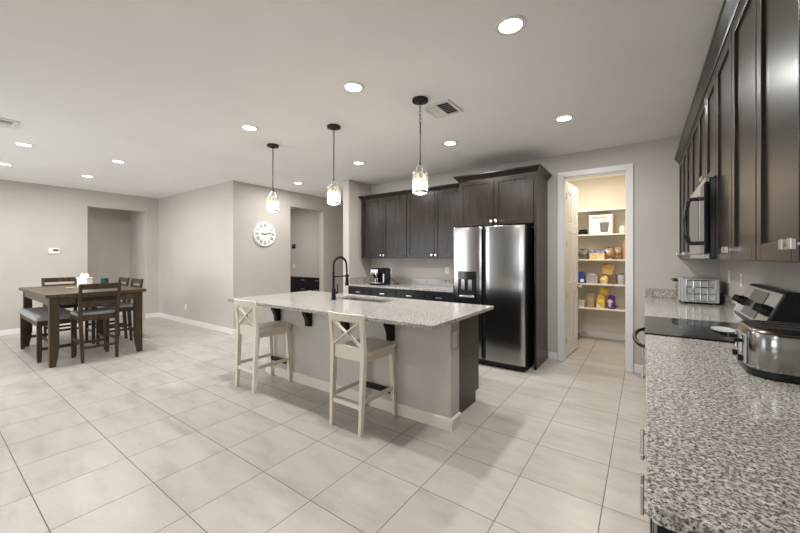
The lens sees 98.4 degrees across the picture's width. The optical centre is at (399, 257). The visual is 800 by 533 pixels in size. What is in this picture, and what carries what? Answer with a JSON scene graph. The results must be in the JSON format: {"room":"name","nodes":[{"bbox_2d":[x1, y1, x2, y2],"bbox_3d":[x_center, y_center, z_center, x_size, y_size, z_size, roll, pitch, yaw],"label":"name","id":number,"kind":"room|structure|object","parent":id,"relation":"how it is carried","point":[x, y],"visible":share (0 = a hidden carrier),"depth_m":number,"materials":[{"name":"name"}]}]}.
{"room":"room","nodes":[
{"label":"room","id":0,"kind":"room"},
{"bbox_2d":[0,179,157,329],"bbox_3d":[-7.193,0.009,5.883,0.140,2.743,5.300,0,0,35],"label":"wall","id":1,"kind":"structure","parent":0,"point":[35,219],"depth_m":6.53,"materials":[{"name":"beige paint"}]},
{"bbox_2d":[49,248,59,253],"bbox_3d":[-6.597,-0.121,6.581,0.027,0.108,0.150,0,0,35],"label":"thermostat","id":2,"kind":"object","parent":1,"relation":"attached to","point":[51,250],"visible":1,"depth_m":6.58,"materials":[{"name":"white plastic"}]},
{"bbox_2d":[0,312,157,335],"bbox_3d":[-7.130,1.330,5.839,0.014,0.100,5.300,0,0,35],"label":"baseboard","id":3,"kind":"structure","parent":1,"relation":"attached to","point":[150,315],"depth_m":6.36,"materials":[{"name":"white paint"}]},
{"bbox_2d":[88,207,142,302],"bbox_3d":[-6.978,0.009,7.140,0.960,2.743,3.000,0,0,35],"label":"wall","id":4,"kind":"structure","parent":0,"point":[115,237],"depth_m":8.04,"materials":[{"name":"beige paint"}]},
{"bbox_2d":[158,181,239,328],"bbox_3d":[-4.702,0.009,7.441,4.330,2.743,0.120,0,0,35],"label":"wall","id":5,"kind":"structure","parent":0,"point":[199,229],"depth_m":6.84,"materials":[{"name":"beige paint"}]},
{"bbox_2d":[158,312,232,334],"bbox_3d":[-4.285,1.330,7.064,3.216,0.100,0.014,0,0,35],"label":"baseboard","id":6,"kind":"structure","parent":5,"relation":"attached to","point":[166,316],"depth_m":6.88,"materials":[{"name":"white paint"}]},
{"bbox_2d":[240,182,342,324],"bbox_3d":[-1.827,0.009,7.869,0.130,2.743,3.900,0,0,35],"label":"wall","id":7,"kind":"structure","parent":0,"point":[264,270],"depth_m":6.87,"materials":[{"name":"beige paint"}]},
{"bbox_2d":[253,222,275,245],"bbox_3d":[-2.597,-0.444,6.628,0.043,0.470,0.470,0,0,35],"label":"wall clock","id":8,"kind":"object","parent":7,"relation":"attached to","point":[264,234],"visible":1,"depth_m":6.62,"materials":[{"name":"white plastic"}]},
{"bbox_2d":[290,208,318,274],"bbox_3d":[-2.677,0.009,9.585,3.240,2.743,0.120,0,0,35],"label":"wall","id":9,"kind":"structure","parent":0,"point":[304,224],"depth_m":9.47,"materials":[{"name":"beige paint"}]},
{"bbox_2d":[0,315,649,532],"bbox_3d":[-3.296,1.440,3.739,11.500,0.120,12.700,0,0,35],"label":"floor","id":10,"kind":"structure","parent":0,"point":[162,437],"depth_m":2.50,"materials":[{"name":"tile"}]},
{"bbox_2d":[18,307,76,362],"bbox_3d":[-5.103,1.075,4.993,1.260,0.610,0.430,0,0,35],"label":"bench","id":11,"kind":"object","parent":10,"relation":"on","point":[38,316],"visible":0.59,"depth_m":4.73,"materials":[{"name":"brown wood"}]},
{"bbox_2d":[18,307,71,321],"bbox_3d":[-5.103,0.805,4.993,1.260,0.070,0.430,0,0,35],"label":"cushion","id":12,"kind":"object","parent":11,"relation":"on","point":[38,314],"depth_m":4.74,"materials":[{"name":"grey fabric"}]},
{"bbox_2d":[41,277,78,337],"bbox_3d":[-5.667,0.865,5.802,0.498,1.030,0.442,0,0,35],"label":"dining chair","id":13,"kind":"object","parent":10,"relation":"on","point":[62,279],"visible":0.23,"depth_m":5.83,"materials":[{"name":"brown wood"}]},
{"bbox_2d":[19,285,146,367],"bbox_3d":[-4.804,0.923,5.201,1.850,0.914,1.055,0,0,35],"label":"dining table","id":14,"kind":"object","parent":10,"relation":"on","point":[52,296],"visible":0.78,"depth_m":4.83,"materials":[{"name":"brown wood"}]},
{"bbox_2d":[76,277,92,286],"bbox_3d":[-4.888,0.390,5.350,0.171,0.152,0.112,0,0,0],"label":"caddy","id":15,"kind":"object","parent":14,"relation":"on","point":[80,280],"visible":0.59,"depth_m":5.30,"materials":[{"name":"white plastic"}]},
{"bbox_2d":[101,278,108,282],"bbox_3d":[-4.782,0.403,5.587,0.100,0.125,0.100,0,0,35],"label":"candle jar","id":16,"kind":"object","parent":14,"relation":"on","point":[103,280],"visible":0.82,"depth_m":5.55,"materials":[{"name":"teal glass"}]},
{"bbox_2d":[70,282,121,363],"bbox_3d":[-4.194,0.865,4.752,0.498,1.030,0.442,0,0,35],"label":"dining chair","id":17,"kind":"object","parent":10,"relation":"on","point":[81,315],"visible":1,"depth_m":4.68,"materials":[{"name":"brown wood"}]},
{"bbox_2d":[85,277,129,343],"bbox_3d":[-4.917,0.865,5.794,0.442,1.030,0.498,0,0,35],"label":"dining chair","id":18,"kind":"object","parent":10,"relation":"on","point":[123,279],"visible":0.44,"depth_m":5.79,"materials":[{"name":"brown wood"}]},
{"bbox_2d":[96,278,143,349],"bbox_3d":[-4.427,0.865,5.448,0.442,1.030,0.498,0,0,35],"label":"dining chair","id":19,"kind":"object","parent":10,"relation":"on","point":[127,306],"visible":0.46,"depth_m":5.39,"materials":[{"name":"brown wood"}]},
{"bbox_2d":[234,299,290,392],"bbox_3d":[-1.503,0.912,3.763,0.390,0.935,0.488,0,0,35],"label":"bar stool","id":20,"kind":"object","parent":10,"relation":"on","point":[257,330],"visible":1,"depth_m":3.69,"materials":[{"name":"beige paint"}]},
{"bbox_2d":[290,277,318,291],"bbox_3d":[-2.436,0.938,8.939,2.080,0.884,0.647,0,0,35],"label":"base cabinet","id":21,"kind":"object","parent":10,"relation":"on","point":[297,284],"visible":0.3,"depth_m":8.55,"materials":[{"name":"black wood"}]},
{"bbox_2d":[290,274,318,277],"bbox_3d":[-2.434,0.480,8.946,2.095,0.029,0.637,0,0,35],"label":"countertop","id":22,"kind":"structure","parent":21,"relation":"on","point":[291,275],"depth_m":8.79,"materials":[{"name":"stone"}]},
{"bbox_2d":[328,311,395,435],"bbox_3d":[-0.322,0.912,2.925,0.390,0.935,0.488,0,0,35],"label":"bar stool","id":23,"kind":"object","parent":10,"relation":"on","point":[364,350],"visible":1,"depth_m":2.83,"materials":[{"name":"beige paint"}]},
{"bbox_2d":[266,307,478,431],"bbox_3d":[-0.413,0.939,3.703,2.482,0.882,0.820,0,0,35],"label":"kitchen island","id":24,"kind":"object","parent":10,"relation":"on","point":[436,382],"visible":0.54,"depth_m":3.10,"materials":[{"name":"beige paint"}]},
{"bbox_2d":[228,291,493,329],"bbox_3d":[-0.519,0.481,3.588,2.648,0.031,1.170,0,0,35],"label":"island countertop","id":25,"kind":"structure","parent":24,"relation":"on","point":[423,314],"depth_m":3.20,"materials":[{"name":"stone"}]},
{"bbox_2d":[331,256,348,299],"bbox_3d":[-0.668,0.226,3.861,0.060,0.480,0.262,0,0,35],"label":"faucet","id":26,"kind":"object","parent":25,"relation":"on","point":[334,292],"visible":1,"depth_m":3.78,"materials":[{"name":"black metal"}]},
{"bbox_2d":[343,298,387,302],"bbox_3d":[-0.405,0.591,3.887,0.780,0.186,0.370,0,0,35],"label":"sink","id":27,"kind":"object","parent":25,"relation":"in","point":[357,299],"visible":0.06,"depth_m":4.09,"materials":[{"name":"silver metal"}]},
{"bbox_2d":[453,331,456,348],"bbox_3d":[0.444,0.665,2.785,0.008,0.135,0.075,0,0,35],"label":"wall outlet","id":28,"kind":"object","parent":24,"relation":"attached to","point":[454,332],"visible":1,"depth_m":2.78,"materials":[{"name":"white plastic"}]},
{"bbox_2d":[348,286,396,297],"bbox_3d":[-0.314,0.939,5.946,1.030,0.882,0.650,0,0,35],"label":"base cabinet","id":29,"kind":"object","parent":10,"relation":"on","point":[383,292],"visible":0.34,"depth_m":5.68,"materials":[{"name":"black wood"}]},
{"bbox_2d":[396,289,452,301],"bbox_3d":[0.529,0.939,5.349,1.030,0.882,0.650,0,0,35],"label":"base cabinet","id":30,"kind":"object","parent":10,"relation":"on","point":[400,293],"visible":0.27,"depth_m":5.10,"materials":[{"name":"black wood"}]},
{"bbox_2d":[348,277,452,292],"bbox_3d":[0.115,0.430,5.650,2.078,0.133,0.638,0,0,35],"label":"countertop","id":31,"kind":"structure","parent":30,"relation":"on","point":[436,285],"depth_m":5.68,"materials":[{"name":"stone"}]},
{"bbox_2d":[369,268,389,284],"bbox_3d":[-0.358,0.323,5.846,0.266,0.285,0.306,0,0,35],"label":"coffee maker","id":32,"kind":"object","parent":31,"relation":"on","point":[383,274],"visible":1,"depth_m":5.79,"materials":[{"name":"black plastic"}]},
{"bbox_2d":[453,224,533,371],"bbox_3d":[1.310,0.496,4.649,0.940,1.768,0.817,0,0,35],"label":"refrigerator","id":33,"kind":"object","parent":10,"relation":"on","point":[493,265],"visible":0.82,"depth_m":4.27,"materials":[{"name":"silver metal"}]},
{"bbox_2d":[453,164,551,369],"bbox_3d":[1.399,0.133,4.728,1.153,2.495,0.660,0,0,35],"label":"upper cabinet","id":34,"kind":"object","parent":10,"relation":"on","point":[516,199],"visible":1,"depth_m":4.46,"materials":[{"name":"brown wood"}]},
{"bbox_2d":[642,309,644,356],"bbox_3d":[2.669,0.939,3.213,0.668,0.882,1.660,0,0,35],"label":"base cabinet","id":35,"kind":"object","parent":10,"relation":"on","point":[643,354],"visible":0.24,"depth_m":2.91,"materials":[{"name":"black"}]},
{"bbox_2d":[645,288,742,322],"bbox_3d":[2.676,0.430,3.209,0.653,0.133,1.666,0,0,35],"label":"countertop","id":36,"kind":"structure","parent":35,"relation":"on","point":[658,302],"depth_m":3.13,"materials":[{"name":"stone"}]},
{"bbox_2d":[671,276,719,304],"bbox_3d":[3.048,0.337,3.586,0.354,0.258,0.425,0,0,35],"label":"toaster oven","id":37,"kind":"object","parent":36,"relation":"on","point":[699,289],"visible":1,"depth_m":3.41,"materials":[{"name":"silver metal"}]},
{"bbox_2d":[686,280,716,301],"bbox_3d":[2.959,0.331,3.391,0.227,0.212,0.005,0,0,35],"label":"grille","id":38,"kind":"object","parent":37,"relation":"attached to","point":[696,290],"depth_m":3.39,"materials":[{"name":"silver metal"}]},
{"bbox_2d":[642,365,649,522],"bbox_3d":[1.516,0.939,1.583,0.668,0.882,0.796,0,0,35],"label":"base cabinet","id":39,"kind":"object","parent":10,"relation":"on","point":[643,366],"visible":0.16,"depth_m":1.73,"materials":[{"name":"black"}]},
{"bbox_2d":[645,334,799,532],"bbox_3d":[1.242,0.430,1.181,0.653,0.133,1.773,0,0,35],"label":"countertop","id":40,"kind":"structure","parent":39,"relation":"on","point":[723,439],"depth_m":0.87,"materials":[{"name":"stone"}]},
{"bbox_2d":[727,320,799,383],"bbox_3d":[1.545,0.370,1.381,0.326,0.190,0.308,0,0,35],"label":"slow cooker","id":41,"kind":"object","parent":40,"relation":"on","point":[770,350],"visible":1,"depth_m":1.32,"materials":[{"name":"silver metal"}]},
{"bbox_2d":[640,429,677,532],"bbox_3d":[1.032,0.939,0.899,0.668,0.882,0.876,0,0,35],"label":"base cabinet","id":42,"kind":"object","parent":10,"relation":"on","point":[654,528],"visible":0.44,"depth_m":1.06,"materials":[{"name":"black"}]},
{"bbox_2d":[632,284,799,347],"bbox_3d":[1.944,0.765,2.239,0.723,1.170,0.752,0,0,35],"label":"range","id":43,"kind":"object","parent":10,"relation":"on","point":[757,301],"visible":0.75,"depth_m":2.08,"materials":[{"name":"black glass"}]},
{"bbox_2d":[645,316,738,342],"bbox_3d":[1.972,0.469,2.219,0.650,0.020,0.752,0,0,35],"label":"cooktop","id":44,"kind":"object","parent":43,"relation":"in","point":[660,326],"depth_m":2.22,"materials":[{"name":"black glass"}]},
{"bbox_2d":[710,326,735,332],"bbox_3d":[2.001,0.452,2.137,0.116,0.013,0.200,0,0,35],"label":"spoon rest","id":45,"kind":"object","parent":43,"relation":"on","point":[716,328],"visible":0.97,"depth_m":2.15,"materials":[{"name":"white ceramic"}]},
{"bbox_2d":[343,179,370,293],"bbox_3d":[-0.145,0.009,7.207,0.140,2.743,2.800,0,0,35],"label":"wall","id":46,"kind":"structure","parent":0,"point":[357,266],"depth_m":6.12,"materials":[{"name":"beige paint"}]},
{"bbox_2d":[349,277,370,283],"bbox_3d":[-0.714,0.415,6.261,0.020,0.102,0.598,0,0,35],"label":"backsplash","id":47,"kind":"structure","parent":46,"relation":"attached to","point":[359,279],"depth_m":6.22,"materials":[{"name":"stone"}]},
{"bbox_2d":[0,0,741,208],"bbox_3d":[-3.296,-1.413,3.739,11.500,0.100,12.700,0,0,35],"label":"ceiling","id":48,"kind":"structure","parent":0,"point":[166,89],"depth_m":2.72,"materials":[{"name":"white paint"}]},
{"bbox_2d":[0,162,13,165],"bbox_3d":[-5.779,-1.359,5.043,0.180,0.008,0.180,0,0,35],"label":"recessed light","id":49,"kind":"object","parent":48,"relation":"in","point":[5,164],"visible":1,"depth_m":5.06,"materials":[{"name":"white plastic"}]},
{"bbox_2d":[0,117,18,128],"bbox_3d":[-3.999,-1.357,3.490,0.320,0.012,0.160,0,0,35],"label":"ceiling vent","id":50,"kind":"object","parent":48,"relation":"in","point":[7,123],"visible":1,"depth_m":3.49,"materials":[{"name":"white plastic"}]},
{"bbox_2d":[13,142,34,146],"bbox_3d":[-4.546,-1.359,4.171,0.180,0.008,0.180,0,0,35],"label":"recessed light","id":51,"kind":"object","parent":48,"relation":"in","point":[15,143],"visible":1,"depth_m":4.16,"materials":[{"name":"white plastic"}]},
{"bbox_2d":[110,160,125,162],"bbox_3d":[-4.005,-1.359,4.902,0.180,0.008,0.180,0,0,35],"label":"recessed light","id":52,"kind":"object","parent":48,"relation":"in","point":[115,161],"visible":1,"depth_m":4.90,"materials":[{"name":"white plastic"}]},
{"bbox_2d":[240,124,258,130],"bbox_3d":[-1.584,-1.359,3.631,0.180,0.008,0.180,0,0,35],"label":"recessed light","id":53,"kind":"object","parent":48,"relation":"in","point":[246,127],"visible":1,"depth_m":3.62,"materials":[{"name":"white plastic"}]},
{"bbox_2d":[267,143,278,212],"bbox_3d":[-1.544,-0.957,4.191,0.140,0.812,0.140,0,0,35],"label":"pendant light","id":54,"kind":"object","parent":48,"relation":"hanging from","point":[273,146],"visible":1,"depth_m":4.18,"materials":[{"name":"clear glass"}]},
{"bbox_2d":[327,124,340,204],"bbox_3d":[-0.688,-0.957,3.585,0.140,0.812,0.140,0,0,35],"label":"pendant light","id":55,"kind":"object","parent":48,"relation":"hanging from","point":[334,127],"visible":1,"depth_m":3.57,"materials":[{"name":"clear glass"}]},
{"bbox_2d":[342,81,364,92],"bbox_3d":[-0.373,-1.359,2.763,0.180,0.008,0.180,0,0,35],"label":"recessed light","id":56,"kind":"object","parent":48,"relation":"in","point":[351,86],"visible":1,"depth_m":2.76,"materials":[{"name":"white plastic"}]},
{"bbox_2d":[353,161,364,164],"bbox_3d":[-0.598,-1.359,4.991,0.180,0.008,0.180,0,0,35],"label":"recessed light","id":57,"kind":"object","parent":48,"relation":"in","point":[355,162],"visible":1,"depth_m":4.99,"materials":[{"name":"white plastic"}]},
{"bbox_2d":[412,96,427,194],"bbox_3d":[0.174,-0.957,2.976,0.140,0.812,0.140,0,0,35],"label":"pendant light","id":58,"kind":"object","parent":48,"relation":"hanging from","point":[417,100],"visible":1,"depth_m":2.97,"materials":[{"name":"glass"}]},
{"bbox_2d":[421,99,462,118],"bbox_3d":[0.385,-1.357,3.176,0.290,0.012,0.300,0,0,35],"label":"ceiling vent","id":59,"kind":"object","parent":48,"relation":"in","point":[444,108],"visible":0.95,"depth_m":3.17,"materials":[{"name":"white plastic"}]},
{"bbox_2d":[443,141,457,145],"bbox_3d":[0.599,-1.359,4.120,0.180,0.008,0.180,0,0,35],"label":"recessed light","id":60,"kind":"object","parent":48,"relation":"in","point":[446,143],"visible":1,"depth_m":4.12,"materials":[{"name":"white plastic"}]},
{"bbox_2d":[495,15,526,35],"bbox_3d":[0.650,-1.359,2.027,0.180,0.008,0.180,0,0,35],"label":"recessed light","id":61,"kind":"object","parent":48,"relation":"in","point":[509,25],"visible":1,"depth_m":2.02,"materials":[{"name":"white plastic"}]},
{"bbox_2d":[554,114,573,121],"bbox_3d":[1.608,-1.359,3.382,0.180,0.008,0.180,0,0,35],"label":"recessed light","id":62,"kind":"object","parent":48,"relation":"in","point":[563,118],"visible":1,"depth_m":3.38,"materials":[{"name":"white plastic"}]},
{"bbox_2d":[371,136,718,371],"bbox_3d":[1.530,0.009,5.116,5.010,2.743,0.120,0,0,35],"label":"wall","id":63,"kind":"structure","parent":0,"point":[656,261],"depth_m":4.12,"materials":[{"name":"beige paint"}]},
{"bbox_2d":[361,194,406,257],"bbox_3d":[-0.206,-0.507,6.043,0.985,1.045,0.366,0,0,35],"label":"upper cabinet","id":64,"kind":"object","parent":63,"relation":"attached to","point":[384,219],"visible":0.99,"depth_m":5.89,"materials":[{"name":"brown wood"}]},
{"bbox_2d":[358,183,458,199],"bbox_3d":[0.194,-1.061,5.760,2.056,0.062,0.361,0,0,35],"label":"trim","id":65,"kind":"structure","parent":63,"relation":"attached to","point":[455,185],"depth_m":5.63,"materials":[{"name":"brown wood"}]},
{"bbox_2d":[371,277,452,285],"bbox_3d":[0.301,0.415,5.896,2.058,0.102,0.020,0,0,35],"label":"backsplash","id":66,"kind":"structure","parent":63,"relation":"attached to","point":[438,282],"depth_m":5.84,"materials":[{"name":"stone"}]},
{"bbox_2d":[407,188,461,257],"bbox_3d":[0.618,-0.507,5.460,1.030,1.045,0.366,0,0,35],"label":"upper cabinet","id":67,"kind":"object","parent":63,"relation":"attached to","point":[432,217],"visible":0.76,"depth_m":5.35,"materials":[{"name":"brown wood"}]},
{"bbox_2d":[566,181,581,356],"bbox_3d":[2.478,0.166,4.958,0.173,2.405,0.693,0,0,35],"label":"door","id":68,"kind":"structure","parent":63,"relation":"in","point":[572,286],"depth_m":4.93,"materials":[{"name":"white paint"}]},
{"bbox_2d":[558,163,632,371],"bbox_3d":[2.490,0.127,4.426,0.840,2.507,0.138,0,0,35],"label":"trim","id":69,"kind":"structure","parent":63,"relation":"attached to","point":[627,169],"depth_m":4.31,"materials":[{"name":"white paint"}]},
{"bbox_2d":[548,351,644,373],"bbox_3d":[2.471,1.330,4.368,1.110,0.100,0.014,0,0,35],"label":"baseboard","id":70,"kind":"structure","parent":63,"relation":"attached to","point":[551,355],"depth_m":4.12,"materials":[{"name":"white paint"}]},
{"bbox_2d":[645,288,677,298],"bbox_3d":[3.154,0.415,3.879,0.646,0.102,0.020,0,0,35],"label":"backsplash","id":71,"kind":"structure","parent":63,"relation":"attached to","point":[649,292],"depth_m":3.97,"materials":[{"name":"stone"}]},
{"bbox_2d":[567,175,624,334],"bbox_3d":[2.921,0.009,5.308,1.880,2.743,1.800,0,0,35],"label":"wall","id":72,"kind":"structure","parent":0,"point":[603,192],"depth_m":5.89,"materials":[{"name":"beige paint"}]},
{"bbox_2d":[578,208,624,216],"bbox_3d":[3.261,-0.740,5.788,1.636,0.070,0.378,0,0,35],"label":"shelf","id":73,"kind":"object","parent":72,"relation":"attached to","point":[615,211],"visible":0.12,"depth_m":5.73,"materials":[{"name":"beige paint"}]},
{"bbox_2d":[578,330,624,340],"bbox_3d":[3.367,1.330,5.939,1.640,0.100,0.014,0,0,35],"label":"baseboard","id":74,"kind":"structure","parent":72,"relation":"attached to","point":[613,336],"depth_m":5.87,"materials":[{"name":"white paint"}]},
{"bbox_2d":[578,233,624,239],"bbox_3d":[3.261,-0.340,5.788,1.636,0.070,0.378,0,0,35],"label":"shelf","id":75,"kind":"object","parent":72,"relation":"attached to","point":[616,235],"visible":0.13,"depth_m":5.77,"materials":[{"name":"beige paint"}]},
{"bbox_2d":[578,230,588,234],"bbox_3d":[3.125,-0.418,5.886,0.159,0.086,0.260,0,0,35],"label":"tray","id":76,"kind":"object","parent":75,"relation":"on","point":[582,232],"visible":0.83,"depth_m":5.78,"materials":[{"name":"black plastic"}]},
{"bbox_2d":[589,214,613,233],"bbox_3d":[3.336,-0.533,5.717,0.332,0.315,0.251,0,0,35],"label":"carton","id":77,"kind":"object","parent":75,"relation":"on","point":[598,224],"visible":0.91,"depth_m":5.62,"materials":[{"name":"white cardboard"}]},
{"bbox_2d":[599,222,608,231],"bbox_3d":[3.307,-0.485,5.585,0.139,0.160,0.001,0,0,35],"label":"picture","id":78,"kind":"object","parent":77,"relation":"attached to","point":[603,226],"depth_m":5.59,"materials":[{"name":"grey paper"}]},
{"bbox_2d":[619,226,624,232],"bbox_3d":[3.537,-0.436,5.484,0.090,0.122,0.090,0,0,35],"label":"jar","id":79,"kind":"object","parent":75,"relation":"on","point":[622,228],"visible":0.73,"depth_m":5.45,"materials":[{"name":"beige ceramic"}]},
{"bbox_2d":[578,259,624,263],"bbox_3d":[3.261,0.070,5.788,1.636,0.070,0.378,0,0,35],"label":"shelf","id":80,"kind":"object","parent":72,"relation":"attached to","point":[618,261],"visible":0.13,"depth_m":5.72,"materials":[{"name":"beige paint"}]},
{"bbox_2d":[578,249,588,258],"bbox_3d":[3.108,-0.056,5.838,0.151,0.182,0.126,0,0,35],"label":"snack bag","id":81,"kind":"object","parent":80,"relation":"on","point":[583,253],"visible":0.97,"depth_m":5.80,"materials":[{"name":"grey plastic"}]},
{"bbox_2d":[590,250,604,258],"bbox_3d":[3.263,-0.043,5.703,0.214,0.155,0.140,0,0,35],"label":"carton","id":82,"kind":"object","parent":80,"relation":"on","point":[594,254],"visible":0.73,"depth_m":5.64,"materials":[{"name":"yellow cardboard"}]},
{"bbox_2d":[605,246,613,258],"bbox_3d":[3.413,-0.071,5.622,0.130,0.212,0.136,0,0,35],"label":"bread bag","id":83,"kind":"object","parent":80,"relation":"on","point":[609,252],"visible":0.94,"depth_m":5.58,"materials":[{"name":"brown plastic"}]},
{"bbox_2d":[615,246,622,258],"bbox_3d":[3.516,-0.076,5.550,0.109,0.222,0.136,0,0,35],"label":"bread bag","id":84,"kind":"object","parent":80,"relation":"on","point":[618,252],"visible":0.94,"depth_m":5.51,"materials":[{"name":"brown plastic"}]},
{"bbox_2d":[623,241,624,258],"bbox_3d":[3.574,-0.111,5.477,0.043,0.290,0.190,0,0,35],"label":"cereal box","id":85,"kind":"object","parent":80,"relation":"on","point":[623,241],"visible":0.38,"depth_m":5.41,"materials":[{"name":"brown cardboard"}]},
{"bbox_2d":[578,282,624,287],"bbox_3d":[3.261,0.470,5.788,1.636,0.070,0.378,0,0,35],"label":"shelf","id":86,"kind":"object","parent":72,"relation":"attached to","point":[585,283],"visible":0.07,"depth_m":5.71,"materials":[{"name":"beige paint"}]},
{"bbox_2d":[580,272,584,282],"bbox_3d":[3.074,0.340,5.811,0.073,0.190,0.101,0,0,35],"label":"box","id":87,"kind":"object","parent":86,"relation":"on","point":[582,274],"visible":0.98,"depth_m":5.77,"materials":[{"name":"blue cardboard"}]},
{"bbox_2d":[585,273,598,283],"bbox_3d":[3.216,0.352,5.766,0.189,0.165,0.190,0,0,35],"label":"tub","id":88,"kind":"object","parent":86,"relation":"on","point":[593,278],"visible":0.99,"depth_m":5.70,"materials":[{"name":"grey plastic"}]},
{"bbox_2d":[600,275,608,283],"bbox_3d":[3.352,0.361,5.664,0.128,0.147,0.149,0,0,35],"label":"chip bag","id":89,"kind":"object","parent":86,"relation":"on","point":[604,279],"visible":1,"depth_m":5.62,"materials":[{"name":"plastic"}]},
{"bbox_2d":[601,263,614,275],"bbox_3d":[3.395,0.201,5.641,0.194,0.209,0.094,0,0,35],"label":"chip bag","id":90,"kind":"object","parent":89,"relation":"on","point":[608,269],"visible":0.98,"depth_m":5.61,"materials":[{"name":"yellow plastic"}]},
{"bbox_2d":[611,274,616,283],"bbox_3d":[3.454,0.354,5.555,0.084,0.160,0.084,0,0,35],"label":"jar","id":91,"kind":"object","parent":86,"relation":"on","point":[614,276],"visible":0.98,"depth_m":5.52,"materials":[{"name":"brown glass"}]},
{"bbox_2d":[617,273,624,284],"bbox_3d":[3.526,0.344,5.504,0.096,0.180,0.096,0,0,35],"label":"jar","id":92,"kind":"object","parent":86,"relation":"on","point":[620,277],"visible":1,"depth_m":5.47,"materials":[{"name":"grey"}]},
{"bbox_2d":[578,304,624,311],"bbox_3d":[3.261,0.870,5.788,1.636,0.070,0.378,0,0,35],"label":"shelf","id":93,"kind":"object","parent":72,"relation":"attached to","point":[618,309],"visible":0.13,"depth_m":5.62,"materials":[{"name":"beige paint"}]},
{"bbox_2d":[578,299,585,306],"bbox_3d":[3.082,0.774,5.837,0.105,0.120,0.150,0,0,35],"label":"plastic bin","id":94,"kind":"object","parent":93,"relation":"on","point":[582,302],"visible":0.98,"depth_m":5.79,"materials":[{"name":"beige plastic"}]},
{"bbox_2d":[586,292,594,307],"bbox_3d":[3.194,0.709,5.776,0.121,0.252,0.127,0,0,35],"label":"paper bag","id":95,"kind":"object","parent":93,"relation":"on","point":[590,299],"visible":1,"depth_m":5.74,"materials":[{"name":"beige paper"}]},
{"bbox_2d":[596,295,605,307],"bbox_3d":[3.314,0.726,5.690,0.137,0.217,0.138,0,0,35],"label":"chip bag","id":96,"kind":"object","parent":93,"relation":"on","point":[600,301],"visible":1,"depth_m":5.65,"materials":[{"name":"yellow plastic"}]},
{"bbox_2d":[599,286,608,295],"bbox_3d":[3.358,0.553,5.673,0.142,0.156,0.063,0,0,35],"label":"chip bag","id":97,"kind":"object","parent":96,"relation":"on","point":[604,291],"visible":1,"depth_m":5.66,"materials":[{"name":"yellow plastic"}]},
{"bbox_2d":[607,295,615,308],"bbox_3d":[3.437,0.726,5.603,0.126,0.217,0.139,0,0,35],"label":"chip bag","id":98,"kind":"object","parent":93,"relation":"on","point":[611,302],"visible":1,"depth_m":5.56,"materials":[{"name":"purple plastic"}]},
{"bbox_2d":[719,259,799,296],"bbox_3d":[0.596,0.009,-0.421,0.140,2.743,10.000,0,0,35],"label":"wall","id":99,"kind":"structure","parent":0,"point":[783,275],"depth_m":2.46,"materials":[{"name":"beige paint"}]},
{"bbox_2d":[676,156,684,258],"bbox_3d":[3.157,-0.517,3.637,0.361,1.065,0.408,0,0,35],"label":"upper cabinet","id":100,"kind":"object","parent":99,"relation":"attached to","point":[681,161],"visible":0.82,"depth_m":3.77,"materials":[{"name":"brown wood"}]},
{"bbox_2d":[682,132,691,258],"bbox_3d":[2.798,-0.517,3.130,0.361,1.065,0.826,0,0,35],"label":"upper cabinet","id":101,"kind":"object","parent":99,"relation":"attached to","point":[687,155],"visible":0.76,"depth_m":3.17,"materials":[{"name":"brown wood"}]},
{"bbox_2d":[692,117,699,258],"bbox_3d":[2.436,-0.517,2.618,0.361,1.065,0.420,0,0,35],"label":"upper cabinet","id":102,"kind":"object","parent":99,"relation":"attached to","point":[695,128],"visible":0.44,"depth_m":2.75,"materials":[{"name":"brown wood"}]},
{"bbox_2d":[698,69,715,185],"bbox_3d":[2.094,-0.752,2.134,0.361,0.595,0.758,0,0,35],"label":"upper cabinet","id":103,"kind":"object","parent":99,"relation":"attached to","point":[706,116],"visible":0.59,"depth_m":2.17,"materials":[{"name":"brown wood"}]},
{"bbox_2d":[683,176,715,258],"bbox_3d":[2.051,-0.221,2.162,0.460,0.458,0.752,0,0,35],"label":"microwave","id":104,"kind":"object","parent":103,"relation":"attached to","point":[701,240],"visible":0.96,"depth_m":1.99,"materials":[{"name":"silver metal"}]},
{"bbox_2d":[675,0,740,163],"bbox_3d":[2.072,-1.085,2.115,0.375,0.070,4.146,0,0,35],"label":"trim","id":105,"kind":"structure","parent":99,"relation":"attached to","point":[729,8],"depth_m":1.92,"materials":[{"name":"brown wood"}]},
{"bbox_2d":[720,292,736,309],"bbox_3d":[2.928,0.415,3.018,0.020,0.102,1.645,0,0,35],"label":"backsplash","id":106,"kind":"structure","parent":99,"relation":"attached to","point":[725,299],"depth_m":3.23,"materials":[{"name":"stone"}]},
{"bbox_2d":[716,0,763,260],"bbox_3d":[1.631,-0.517,1.480,0.361,1.065,0.836,0,0,35],"label":"upper cabinet","id":107,"kind":"object","parent":99,"relation":"attached to","point":[736,69],"visible":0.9,"depth_m":1.50,"materials":[{"name":"brown wood"}]},
{"bbox_2d":[740,273,742,287],"bbox_3d":[2.816,0.190,2.846,0.008,0.115,0.072,0,0,35],"label":"wall outlet","id":108,"kind":"object","parent":99,"relation":"attached to","point":[741,274],"visible":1,"depth_m":2.83,"materials":[{"name":"white plastic"}]},
{"bbox_2d":[757,0,799,262],"bbox_3d":[1.146,-0.517,0.794,0.361,1.065,0.836,0,0,35],"label":"upper cabinet","id":109,"kind":"object","parent":99,"relation":"attached to","point":[778,21],"visible":1,"depth_m":1.04,"materials":[{"name":"brown wood"}]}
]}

